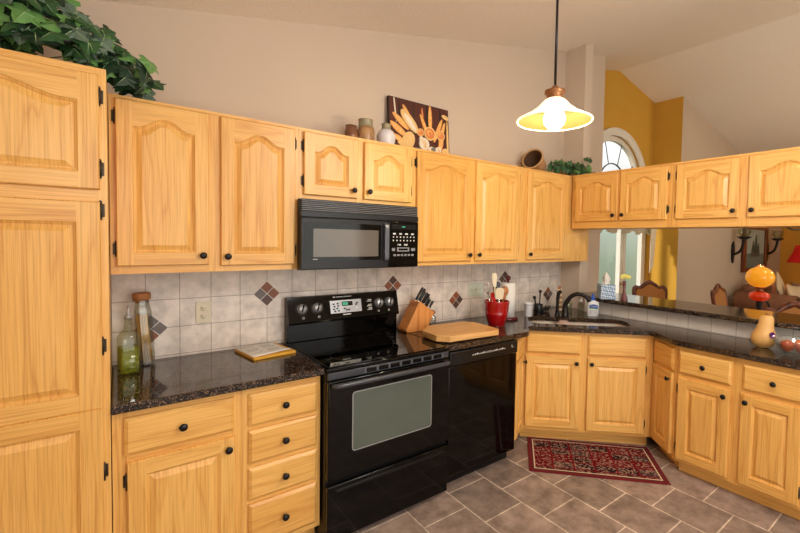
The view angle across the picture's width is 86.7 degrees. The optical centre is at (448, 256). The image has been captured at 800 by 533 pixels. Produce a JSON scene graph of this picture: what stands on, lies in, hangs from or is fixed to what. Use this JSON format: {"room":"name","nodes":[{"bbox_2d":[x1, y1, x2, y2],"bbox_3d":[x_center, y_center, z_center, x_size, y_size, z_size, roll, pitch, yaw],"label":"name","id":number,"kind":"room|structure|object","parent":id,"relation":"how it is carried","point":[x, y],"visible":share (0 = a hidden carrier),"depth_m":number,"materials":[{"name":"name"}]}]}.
{"room":"kitchen","nodes":[
{"label":"kitchen","id":0,"kind":"room"},
{"bbox_2d":[31,0,605,365],"bbox_3d":[-0.270,-0.370,3.203,4.900,3.593,0.120,-1,3,-38],"label":"wall","id":1,"kind":"structure","parent":0,"point":[323,78],"depth_m":2.75,"materials":[{"name":"beige paint"}]},
{"bbox_2d":[108,93,298,273],"bbox_3d":[-1.210,-0.316,2.147,0.803,0.769,0.357,-1,3,-38],"label":"upper cabinet","id":2,"kind":"object","parent":1,"relation":"attached to","point":[191,189],"visible":1,"depth_m":1.99,"materials":[{"name":"brown wood"}]},
{"bbox_2d":[196,301,210,322],"bbox_3d":[-1.336,0.305,2.302,0.074,0.116,0.012,-1,3,-38],"label":"electrical outlet","id":3,"kind":"object","parent":1,"relation":"attached to","point":[203,309],"visible":1,"depth_m":2.30,"materials":[{"name":"beige plastic"}]},
{"bbox_2d":[200,305,206,310],"bbox_3d":[-1.334,0.284,2.299,0.033,0.033,0.007,-1,3,-38],"label":"socket","id":4,"kind":"object","parent":3,"relation":"attached to","point":[202,307],"depth_m":2.30,"materials":[{"name":"beige plastic"}]},
{"bbox_2d":[200,313,206,318],"bbox_3d":[-1.335,0.326,2.300,0.033,0.033,0.007,-1,3,-38],"label":"socket","id":5,"kind":"object","parent":3,"relation":"attached to","point":[202,315],"depth_m":2.30,"materials":[{"name":"beige plastic"}]},
{"bbox_2d":[111,262,560,364],"bbox_3d":[-0.258,0.262,3.161,3.542,0.505,0.012,-1,3,-38],"label":"backsplash","id":6,"kind":"structure","parent":1,"relation":"attached to","point":[247,307],"depth_m":2.48,"materials":[{"name":"tile"}]},
{"bbox_2d":[299,127,413,206],"bbox_3d":[-0.600,-0.516,2.617,0.739,0.384,0.357,-1,3,-38],"label":"upper cabinet","id":7,"kind":"object","parent":1,"relation":"attached to","point":[332,166],"visible":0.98,"depth_m":2.46,"materials":[{"name":"brown wood"}]},
{"bbox_2d":[345,124,360,137],"bbox_3d":[-0.587,-0.753,2.576,0.093,0.092,0.080,1,2,7],"label":"jar","id":8,"kind":"object","parent":7,"relation":"on","point":[350,130],"visible":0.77,"depth_m":2.55,"materials":[{"name":"brown ceramic"}]},
{"bbox_2d":[297,198,417,269],"bbox_3d":[-0.596,-0.126,2.605,0.752,0.390,0.408,-1,3,-38],"label":"microwave oven","id":9,"kind":"object","parent":7,"relation":"attached to","point":[330,234],"visible":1,"depth_m":2.42,"materials":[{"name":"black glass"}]},
{"bbox_2d":[357,118,374,140],"bbox_3d":[-0.521,-0.784,2.659,0.114,0.150,0.114,-1,3,-38],"label":"jar","id":10,"kind":"object","parent":7,"relation":"on","point":[365,126],"visible":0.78,"depth_m":2.61,"materials":[{"name":"brown ceramic"}]},
{"bbox_2d":[377,123,395,143],"bbox_3d":[-0.402,-0.782,2.727,0.122,0.145,0.122,-1,3,-38],"label":"ceramic vase","id":11,"kind":"object","parent":7,"relation":"on","point":[386,135],"visible":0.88,"depth_m":2.68,"materials":[{"name":"white ceramic"}]},
{"bbox_2d":[412,148,521,265],"bbox_3d":[0.094,-0.333,3.174,1.035,0.769,0.357,-1,3,-38],"label":"upper cabinet","id":12,"kind":"object","parent":1,"relation":"attached to","point":[468,210],"visible":0.91,"depth_m":3.01,"materials":[{"name":"brown wood"}]},
{"bbox_2d":[387,95,449,153],"bbox_3d":[-0.203,-0.919,3.077,0.524,0.401,0.072,-1,3,-38],"label":"food picture","id":13,"kind":"object","parent":12,"relation":"on","point":[413,124],"visible":0.92,"depth_m":3.06,"materials":[{"name":"fabric"}]},
{"bbox_2d":[468,282,482,296],"bbox_3d":[0.235,0.276,3.539,0.165,0.118,0.014,-1,3,-38],"label":"switch plate","id":14,"kind":"object","parent":1,"relation":"attached to","point":[474,288],"visible":1,"depth_m":3.53,"materials":[{"name":"beige plastic"}]},
{"bbox_2d":[519,167,587,262],"bbox_3d":[0.876,-0.343,3.791,0.956,0.769,0.357,-1,3,-38],"label":"upper cabinet","id":15,"kind":"object","parent":1,"relation":"attached to","point":[547,234],"visible":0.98,"depth_m":3.59,"materials":[{"name":"brown wood"}]},
{"bbox_2d":[522,149,545,170],"bbox_3d":[0.779,-0.840,3.713,0.225,0.210,0.204,-1,3,-38],"label":"wicker basket","id":16,"kind":"object","parent":15,"relation":"on","point":[533,158],"visible":0.88,"depth_m":3.72,"materials":[{"name":"brown wicker"}]},
{"bbox_2d":[553,169,570,175],"bbox_3d":[1.104,-0.818,4.070,0.168,0.166,0.166,-1,3,-38],"label":"planter","id":17,"kind":"object","parent":15,"relation":"on","point":[561,172],"visible":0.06,"depth_m":4.00,"materials":[{"name":"brown"}]},
{"bbox_2d":[547,157,595,174],"bbox_3d":[1.143,-0.845,3.879,0.691,0.220,0.147,-1,3,-38],"label":"ivy plant","id":18,"kind":"object","parent":15,"relation":"on","point":[577,168],"visible":0.98,"depth_m":3.83,"materials":[{"name":"green plant"}]},
{"bbox_2d":[98,0,799,153],"bbox_3d":[3.800,-1.724,3.494,11.920,1.429,5.390,-1,3,-38],"label":"ceiling","id":19,"kind":"structure","parent":0,"point":[737,62],"depth_m":3.89,"materials":[{"name":"paint"}]},
{"bbox_2d":[516,0,593,131],"bbox_3d":[0.536,-1.093,2.083,0.374,0.930,0.374,-1,3,-38],"label":"pendant lamp","id":20,"kind":"object","parent":19,"relation":"hanging from","point":[555,113],"visible":1,"depth_m":2.08,"materials":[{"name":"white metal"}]},
{"bbox_2d":[314,434,799,532],"bbox_3d":[3.735,1.534,3.614,11.900,0.100,5.390,-1,3,-38],"label":"floor","id":21,"kind":"structure","parent":0,"point":[502,496],"depth_m":2.49,"materials":[{"name":"tile"}]},
{"bbox_2d":[0,48,112,532],"bbox_3d":[-1.707,0.388,1.611,0.648,2.152,0.658,-1,3,-38],"label":"pantry cabinet","id":22,"kind":"object","parent":21,"relation":"on","point":[56,351],"visible":1,"depth_m":1.45,"materials":[{"name":"brown wood"}]},
{"bbox_2d":[0,0,165,100],"bbox_3d":[-1.506,-0.844,1.547,0.381,0.382,0.828,3,3,34],"label":"ivy plant","id":23,"kind":"object","parent":22,"relation":"on","point":[24,27],"visible":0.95,"depth_m":1.55,"materials":[{"name":"green plant"}]},
{"bbox_2d":[112,391,242,532],"bbox_3d":[-1.280,1.019,1.979,0.459,0.878,0.655,-1,3,-38],"label":"base cabinet","id":24,"kind":"object","parent":21,"relation":"on","point":[177,467],"visible":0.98,"depth_m":1.74,"materials":[{"name":"brown wood"}]},
{"bbox_2d":[111,343,323,414],"bbox_3d":[-1.131,0.560,2.075,0.820,0.035,0.642,-1,3,-38],"label":"countertop","id":25,"kind":"structure","parent":24,"relation":"on","point":[136,386],"depth_m":1.94,"materials":[{"name":"stone"}]},
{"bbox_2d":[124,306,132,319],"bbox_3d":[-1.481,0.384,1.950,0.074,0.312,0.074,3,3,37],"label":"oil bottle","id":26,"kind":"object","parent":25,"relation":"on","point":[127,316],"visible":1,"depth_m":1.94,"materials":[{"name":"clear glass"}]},
{"bbox_2d":[132,292,150,303],"bbox_3d":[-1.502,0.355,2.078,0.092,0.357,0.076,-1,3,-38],"label":"lid","id":27,"kind":"object","parent":25,"relation":"on","point":[140,297],"visible":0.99,"depth_m":2.04,"materials":[{"name":"wood"}]},
{"bbox_2d":[136,313,152,362],"bbox_3d":[-1.501,0.402,2.083,0.069,0.241,0.047,-1,3,-36],"label":"spaghetti","id":28,"kind":"object","parent":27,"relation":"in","point":[142,320],"visible":1,"depth_m":2.07,"materials":[{"name":"beige food"}]},
{"bbox_2d":[235,342,295,360],"bbox_3d":[-1.020,0.520,2.346,0.256,0.026,0.230,3,3,42],"label":"book","id":29,"kind":"object","parent":25,"relation":"on","point":[265,350],"visible":1,"depth_m":2.31,"materials":[{"name":"paper"}]},
{"bbox_2d":[243,376,319,532],"bbox_3d":[-0.959,1.015,2.232,0.356,0.878,0.655,-1,3,-38],"label":"base cabinet","id":30,"kind":"object","parent":21,"relation":"on","point":[281,421],"visible":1,"depth_m":1.99,"materials":[{"name":"brown wood"}]},
{"bbox_2d":[284,290,450,532],"bbox_3d":[-0.483,0.854,2.544,0.768,1.192,0.728,-1,3,-38],"label":"range","id":31,"kind":"object","parent":21,"relation":"on","point":[384,395],"visible":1,"depth_m":2.34,"materials":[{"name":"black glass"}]},
{"bbox_2d":[303,296,389,318],"bbox_3d":[-0.654,0.319,2.758,0.608,0.120,0.031,-1,3,-38],"label":"control panel","id":32,"kind":"object","parent":31,"relation":"attached to","point":[314,307],"depth_m":2.73,"materials":[{"name":"black plastic"}]},
{"bbox_2d":[288,330,449,372],"bbox_3d":[-0.479,0.545,2.534,0.768,0.023,0.607,-1,3,-38],"label":"cooktop","id":33,"kind":"object","parent":31,"relation":"in","point":[354,352],"depth_m":2.45,"materials":[{"name":"black glass"}]},
{"bbox_2d":[445,339,517,482],"bbox_3d":[0.045,1.004,3.014,0.622,0.875,0.622,-1,3,-38],"label":"dishwasher","id":34,"kind":"object","parent":21,"relation":"on","point":[482,379],"visible":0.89,"depth_m":2.77,"materials":[{"name":"black metal"}]},
{"bbox_2d":[514,337,526,440],"bbox_3d":[0.407,0.997,3.324,0.316,0.878,0.587,-1,3,-37],"label":"base cabinet","id":35,"kind":"object","parent":21,"relation":"on","point":[520,361],"visible":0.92,"depth_m":3.10,"materials":[{"name":"brown wood"}]},
{"bbox_2d":[519,331,653,444],"bbox_3d":[1.009,1.002,3.460,0.920,0.878,1.115,-1,3,-38],"label":"base cabinet","id":36,"kind":"object","parent":21,"relation":"on","point":[597,387],"visible":0.98,"depth_m":3.20,"materials":[{"name":"brown wood"}]},
{"bbox_2d":[396,306,799,369],"bbox_3d":[1.040,0.570,2.804,1.949,0.035,2.188,-1,3,-38],"label":"countertop","id":37,"kind":"structure","parent":36,"relation":"on","point":[738,347],"depth_m":3.00,"materials":[{"name":"stone"}]},
{"bbox_2d":[398,299,433,332],"bbox_3d":[-0.227,0.416,2.996,0.236,0.212,0.110,-1,3,-38],"label":"knife block","id":38,"kind":"object","parent":37,"relation":"on","point":[417,316],"visible":0.96,"depth_m":2.95,"materials":[{"name":"brown wood"}]},
{"bbox_2d":[415,287,423,299],"bbox_3d":[-0.210,0.273,3.039,0.079,0.104,0.020,-1,3,-38],"label":"kitchen knife","id":39,"kind":"object","parent":38,"relation":"in","point":[422,288],"visible":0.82,"depth_m":3.04,"materials":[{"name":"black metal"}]},
{"bbox_2d":[417,288,425,300],"bbox_3d":[-0.191,0.278,3.011,0.075,0.097,0.020,-1,3,-38],"label":"kitchen knife","id":40,"kind":"object","parent":38,"relation":"in","point":[424,289],"visible":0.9,"depth_m":3.01,"materials":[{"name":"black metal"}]},
{"bbox_2d":[422,321,498,341],"bbox_3d":[0.059,0.509,2.856,0.484,0.046,0.352,-1,3,-35],"label":"cutting board","id":41,"kind":"object","parent":37,"relation":"on","point":[456,331],"visible":1,"depth_m":2.77,"materials":[{"name":"brown wood"}]},
{"bbox_2d":[484,299,509,325],"bbox_3d":[0.370,0.430,3.225,0.198,0.187,0.198,-1,3,-38],"label":"utensil crock","id":42,"kind":"object","parent":37,"relation":"on","point":[496,313],"visible":0.94,"depth_m":3.15,"materials":[{"name":"red ceramic"}]},
{"bbox_2d":[483,284,489,301],"bbox_3d":[0.306,0.340,3.187,0.091,0.271,0.056,1,2,7],"label":"whisk","id":43,"kind":"object","parent":42,"relation":"in","point":[484,284],"visible":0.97,"depth_m":3.19,"materials":[{"name":"silver metal"}]},
{"bbox_2d":[492,273,496,296],"bbox_3d":[0.354,0.300,3.244,0.040,0.346,0.017,1,2,0],"label":"spatula","id":44,"kind":"object","parent":42,"relation":"in","point":[494,275],"visible":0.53,"depth_m":3.24,"materials":[{"name":"beige wood"}]},
{"bbox_2d":[492,282,500,301],"bbox_3d":[0.384,0.335,3.292,0.066,0.276,0.063,0,2,-22],"label":"slotted turner","id":45,"kind":"object","parent":42,"relation":"in","point":[498,284],"visible":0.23,"depth_m":3.30,"materials":[{"name":"grey metal"}]},
{"bbox_2d":[495,288,503,301],"bbox_3d":[0.377,0.355,3.172,0.065,0.245,0.078,-1,3,-38],"label":"spatula","id":46,"kind":"object","parent":42,"relation":"in","point":[499,292],"visible":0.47,"depth_m":3.16,"materials":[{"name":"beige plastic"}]},
{"bbox_2d":[503,286,507,295],"bbox_3d":[0.426,0.353,3.243,0.075,0.244,0.020,1,2,-2],"label":"spoon","id":47,"kind":"object","parent":42,"relation":"in","point":[505,288],"visible":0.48,"depth_m":3.23,"materials":[{"name":"brown wood"}]},
{"bbox_2d":[501,276,517,320],"bbox_3d":[0.494,0.337,3.480,0.170,0.359,0.170,-1,3,-38],"label":"paper towel holder","id":48,"kind":"object","parent":37,"relation":"on","point":[510,296],"visible":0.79,"depth_m":3.43,"materials":[{"name":"white paper"}]},
{"bbox_2d":[524,302,532,316],"bbox_3d":[0.693,0.455,3.634,0.077,0.118,0.077,-1,3,-38],"label":"plastic cup","id":49,"kind":"object","parent":37,"relation":"on","point":[528,306],"visible":1,"depth_m":3.61,"materials":[{"name":"white plastic"}]},
{"bbox_2d":[533,303,542,313],"bbox_3d":[0.808,0.468,3.779,0.084,0.085,0.084,-1,3,-38],"label":"brush holder","id":50,"kind":"object","parent":37,"relation":"on","point":[538,308],"visible":0.99,"depth_m":3.75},
{"bbox_2d":[543,305,550,310],"bbox_3d":[0.901,0.479,3.904,0.120,0.052,0.084,-1,3,-38],"label":"soap dish","id":51,"kind":"object","parent":37,"relation":"on","point":[545,308],"visible":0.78,"depth_m":3.88,"materials":[{"name":"metal"}]},
{"bbox_2d":[554,290,561,316],"bbox_3d":[0.952,0.402,3.649,0.053,0.233,0.063,-1,3,-38],"label":"sprayer","id":52,"kind":"object","parent":37,"relation":"on","point":[559,292],"visible":1,"depth_m":3.64,"materials":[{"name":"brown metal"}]},
{"bbox_2d":[557,286,561,310],"bbox_3d":[1.022,0.385,3.874,0.062,0.222,0.061,-1,3,-38],"label":"bottle","id":53,"kind":"object","parent":37,"relation":"on","point":[559,287],"visible":0.53,"depth_m":3.85,"materials":[{"name":"beige glass"}]},
{"bbox_2d":[561,292,590,316],"bbox_3d":[1.086,0.413,3.624,0.261,0.218,0.127,3,3,44],"label":"kitchen faucet","id":54,"kind":"object","parent":37,"relation":"on","point":[568,299],"visible":1,"depth_m":3.62,"materials":[{"name":"brown metal"}]},
{"bbox_2d":[530,320,625,326],"bbox_3d":[1.050,0.651,3.437,0.806,0.173,0.329,1,2,7],"label":"sink","id":55,"kind":"object","parent":37,"relation":"in","point":[535,321],"visible":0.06,"depth_m":3.58,"materials":[{"name":"metal"}]},
{"bbox_2d":[554,320,573,324],"bbox_3d":[0.950,0.558,3.426,0.226,0.056,0.165,1,2,7],"label":"cloth","id":56,"kind":"object","parent":55,"relation":"on","point":[566,322],"visible":0.52,"depth_m":3.41,"materials":[{"name":"fabric"}]},
{"bbox_2d":[586,294,598,316],"bbox_3d":[1.264,0.423,3.679,0.100,0.197,0.056,1,2,3],"label":"lotion bottle","id":57,"kind":"object","parent":37,"relation":"on","point":[593,306],"visible":1,"depth_m":3.66,"materials":[{"name":"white plastic"}]},
{"bbox_2d":[751,313,776,347],"bbox_3d":[1.995,0.464,2.662,0.132,0.220,0.132,-1,3,-38],"label":"butternut squash","id":58,"kind":"object","parent":37,"relation":"on","point":[763,335],"visible":1,"depth_m":2.62,"materials":[{"name":"food"}]},
{"bbox_3d":[2.037,0.533,2.464,0.236,0.100,0.236,-1,3,-38],"label":"fruit bowl","id":59,"kind":"object","parent":37,"relation":"on","visible":0},
{"bbox_2d":[780,339,794,351],"bbox_3d":[2.003,0.524,2.488,0.072,0.070,0.072,3,3,41],"label":"apple","id":60,"kind":"object","parent":59,"relation":"in","point":[786,345],"visible":1,"depth_m":2.47,"materials":[{"name":"red food"}]},
{"bbox_2d":[795,343,799,352],"bbox_3d":[2.029,0.526,2.409,0.068,0.066,0.068,0,2,-28],"label":"apple","id":61,"kind":"object","parent":59,"relation":"in","point":[797,347],"visible":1,"depth_m":2.41,"materials":[{"name":"red food"}]},
{"bbox_2d":[527,437,670,484],"bbox_3d":[1.032,1.453,3.031,0.900,0.009,0.500,1,2,9],"label":"patterned rug","id":62,"kind":"object","parent":21,"relation":"on","point":[545,455],"visible":1,"depth_m":2.99,"materials":[{"name":"red fabric"}]},
{"bbox_2d":[632,280,667,298],"bbox_3d":[2.600,0.864,5.126,0.549,1.105,0.596,1,2,-8],"label":"dining chair","id":63,"kind":"object","parent":21,"relation":"on","point":[649,288],"visible":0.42,"depth_m":5.36,"materials":[{"name":"brown wood"}]},
{"bbox_2d":[651,337,678,466],"bbox_3d":[1.597,1.026,3.113,0.436,0.878,0.336,-1,3,-40],"label":"base cabinet","id":64,"kind":"object","parent":21,"relation":"on","point":[666,355],"visible":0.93,"depth_m":2.96,"materials":[{"name":"brown wood"}]},
{"bbox_2d":[710,284,727,305],"bbox_3d":[3.421,0.888,4.887,0.549,1.105,0.596,-1,3,-42],"label":"dining chair","id":65,"kind":"object","parent":21,"relation":"on","point":[718,295],"visible":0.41,"depth_m":5.02,"materials":[{"name":"brown wood"}]},
{"bbox_2d":[674,346,799,519],"bbox_3d":[1.939,1.049,2.661,0.480,0.878,0.796,-1,3,-38],"label":"base cabinet","id":66,"kind":"object","parent":21,"relation":"on","point":[738,419],"visible":0.99,"depth_m":2.56,"materials":[{"name":"brown wood"}]},
{"bbox_2d":[733,282,799,309],"bbox_3d":[5.791,0.927,7.296,2.230,0.900,0.830,-1,3,-38],"label":"sofa","id":67,"kind":"object","parent":21,"relation":"on","point":[741,299],"visible":0.31,"depth_m":6.78,"materials":[{"name":"fabric"}]},
{"bbox_2d":[740,284,768,292],"bbox_3d":[5.288,0.719,7.268,0.800,0.499,0.235,-1,3,-38],"label":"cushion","id":68,"kind":"object","parent":67,"relation":"on","point":[749,288],"depth_m":7.04,"materials":[{"name":"fabric"}]},
{"bbox_2d":[769,282,776,293],"bbox_3d":[5.932,0.711,7.775,0.800,0.499,0.235,-1,3,-38],"label":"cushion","id":69,"kind":"object","parent":67,"relation":"on","point":[772,290],"depth_m":7.50,"materials":[{"name":"fabric"}]},
{"bbox_2d":[775,272,784,294],"bbox_3d":[5.469,0.515,6.938,0.602,0.590,0.137,-1,3,-44],"label":"throw pillow","id":70,"kind":"object","parent":67,"relation":"on","point":[779,284],"visible":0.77,"depth_m":6.84,"materials":[{"name":"beige fabric"}]},
{"bbox_2d":[786,284,799,296],"bbox_3d":[5.606,0.663,6.798,0.474,0.459,0.145,0,2,-27],"label":"throw pillow","id":71,"kind":"object","parent":67,"relation":"on","point":[791,290],"visible":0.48,"depth_m":6.75,"materials":[{"name":"beige fabric"}]},
{"bbox_2d":[762,301,799,314],"bbox_3d":[2.980,0.920,3.853,0.549,1.105,0.596,2,2,13],"label":"dining chair","id":72,"kind":"object","parent":21,"relation":"on","point":[791,307],"visible":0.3,"depth_m":3.56,"materials":[{"name":"beige fabric"}]},
{"bbox_2d":[787,245,799,262],"bbox_3d":[6.454,0.584,7.693,0.470,1.580,0.470,-1,3,-38],"label":"floor lamp","id":73,"kind":"object","parent":21,"relation":"on","point":[795,256],"visible":0.67,"depth_m":7.63,"materials":[{"name":"fabric"}]},
{"bbox_3d":[2.986,1.066,4.217,0.900,0.759,0.900,-1,3,-38],"label":"dining table","id":74,"kind":"object","parent":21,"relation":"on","visible":0},
{"bbox_2d":[745,267,775,309],"bbox_3d":[3.151,0.387,4.262,0.259,0.600,0.250,-1,3,-38],"label":"oil lamp","id":75,"kind":"object","parent":74,"relation":"on","point":[760,278],"visible":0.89,"depth_m":4.20,"materials":[{"name":"glass"}]},
{"bbox_2d":[560,44,593,308],"bbox_3d":[1.258,-0.318,4.190,0.122,3.467,0.228,-1,3,-38],"label":"wall","id":76,"kind":"structure","parent":0,"point":[579,60],"depth_m":4.10,"materials":[{"name":"beige paint"}]},
{"bbox_2d":[572,163,687,229],"bbox_3d":[1.489,-0.470,3.524,0.370,0.472,0.864,-1,3,-38],"label":"upper cabinet","id":77,"kind":"object","parent":76,"relation":"attached to","point":[639,197],"visible":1,"depth_m":3.37,"materials":[{"name":"brown wood"}]},
{"bbox_2d":[603,70,654,281],"bbox_3d":[2.172,-0.526,5.626,1.940,3.805,0.120,-1,3,-38],"label":"wall","id":78,"kind":"structure","parent":0,"point":[627,108],"depth_m":5.74,"materials":[{"name":"yellow paint"}]},
{"bbox_2d":[602,127,644,170],"bbox_3d":[2.210,-1.250,5.567,1.580,0.858,0.110,-1,3,-38],"label":"window","id":79,"kind":"structure","parent":78,"relation":"in","point":[609,134],"depth_m":5.67,"materials":[{"name":"white paint"}]},
{"bbox_2d":[600,229,656,272],"bbox_3d":[2.296,-0.298,5.489,1.603,1.045,0.266,-1,3,-38],"label":"curtain valance","id":80,"kind":"object","parent":78,"relation":"attached to","point":[652,232],"visible":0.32,"depth_m":5.71,"materials":[{"name":"fabric"}]},
{"bbox_2d":[615,230,645,293],"bbox_3d":[2.184,0.337,5.642,1.790,2.080,0.131,-1,3,-38],"label":"door","id":81,"kind":"structure","parent":78,"relation":"in","point":[621,238],"depth_m":5.83,"materials":[{"name":"white paint"}]},
{"bbox_2d":[649,96,686,300],"bbox_3d":[3.102,-0.424,6.114,0.119,3.596,0.515,-1,3,-38],"label":"wall","id":82,"kind":"structure","parent":0,"point":[670,116],"depth_m":5.97,"materials":[{"name":"yellow paint"}]},
{"bbox_2d":[579,296,777,359],"bbox_3d":[1.878,0.944,3.344,0.222,1.034,1.970,-1,3,-38],"label":"wall","id":83,"kind":"structure","parent":0,"point":[581,304],"depth_m":3.96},
{"bbox_2d":[582,291,799,329],"bbox_3d":[1.917,0.408,3.342,0.508,0.034,1.962,-1,3,-38],"label":"bar","id":84,"kind":"object","parent":83,"relation":"on","point":[781,320],"visible":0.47,"depth_m":3.17,"materials":[{"name":"stone"}]},
{"bbox_2d":[597,272,615,299],"bbox_3d":[1.383,0.251,3.684,0.124,0.233,0.120,1,2,3],"label":"tissue box","id":85,"kind":"object","parent":84,"relation":"on","point":[605,290],"visible":1,"depth_m":3.63,"materials":[{"name":"cardboard"}]},
{"bbox_2d":[620,281,627,300],"bbox_3d":[1.491,0.292,3.567,0.060,0.165,0.060,-1,3,-38],"label":"bud vase","id":86,"kind":"object","parent":84,"relation":"on","point":[623,297],"visible":1,"depth_m":3.56,"materials":[{"name":"pink glass"}]},
{"bbox_2d":[620,274,630,280],"bbox_3d":[1.501,0.190,3.565,0.089,0.084,0.078,2,2,26],"label":"rose","id":87,"kind":"object","parent":86,"relation":"on","point":[624,276],"visible":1,"depth_m":3.54,"materials":[{"name":"yellow plant"}]},
{"bbox_2d":[585,299,799,343],"bbox_3d":[1.838,0.491,3.201,0.008,0.118,1.825,-1,3,-38],"label":"backsplash","id":88,"kind":"structure","parent":83,"relation":"attached to","point":[719,326],"depth_m":3.19,"materials":[{"name":"tile"}]},
{"bbox_2d":[680,100,780,306],"bbox_3d":[5.124,-0.427,7.457,4.719,3.570,0.120,-1,3,-38],"label":"wall","id":89,"kind":"structure","parent":0,"point":[706,262],"depth_m":6.52,"materials":[{"name":"beige paint"}]},
{"bbox_2d":[731,236,750,262],"bbox_3d":[4.911,-0.185,7.052,0.200,0.610,0.270,-1,3,-38],"label":"wall sconce","id":90,"kind":"object","parent":89,"relation":"attached to","point":[733,253],"visible":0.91,"depth_m":7.07,"materials":[{"name":"metal"}]},
{"bbox_2d":[740,228,768,271],"bbox_3d":[5.705,-0.145,7.824,1.320,0.840,0.045,-1,3,-38],"label":"picture","id":91,"kind":"object","parent":89,"relation":"attached to","point":[754,253],"visible":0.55,"depth_m":7.82,"materials":[{"name":"brown wood"}]},
{"bbox_2d":[746,229,764,267],"bbox_3d":[5.697,-0.146,7.833,1.048,0.704,0.016,-1,3,-38],"label":"print","id":92,"kind":"object","parent":91,"relation":"attached to","point":[755,245],"depth_m":7.85},
{"bbox_2d":[767,238,783,260],"bbox_3d":[6.356,-0.203,8.191,0.200,0.610,0.270,-1,3,-38],"label":"wall sconce","id":93,"kind":"object","parent":89,"relation":"attached to","point":[777,240],"visible":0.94,"depth_m":8.17,"materials":[{"name":"metal"}]},
{"bbox_2d":[779,228,799,285],"bbox_3d":[8.485,0.155,7.112,0.120,2.552,4.870,-1,3,-38],"label":"wall","id":94,"kind":"structure","parent":0,"point":[789,272],"depth_m":8.77,"materials":[{"name":"orange paint"}]},
{"bbox_3d":[2.560,-0.228,2.461,0.222,3.467,0.160,-1,3,-38],"label":"wall","id":95,"kind":"structure","parent":0,"visible":0},
{"bbox_2d":[671,147,799,228],"bbox_3d":[2.063,-0.432,2.797,0.370,0.472,0.989,-1,3,-38],"label":"upper cabinet","id":96,"kind":"object","parent":95,"relation":"attached to","point":[756,189],"visible":1,"depth_m":2.76,"materials":[{"name":"brown wood"}]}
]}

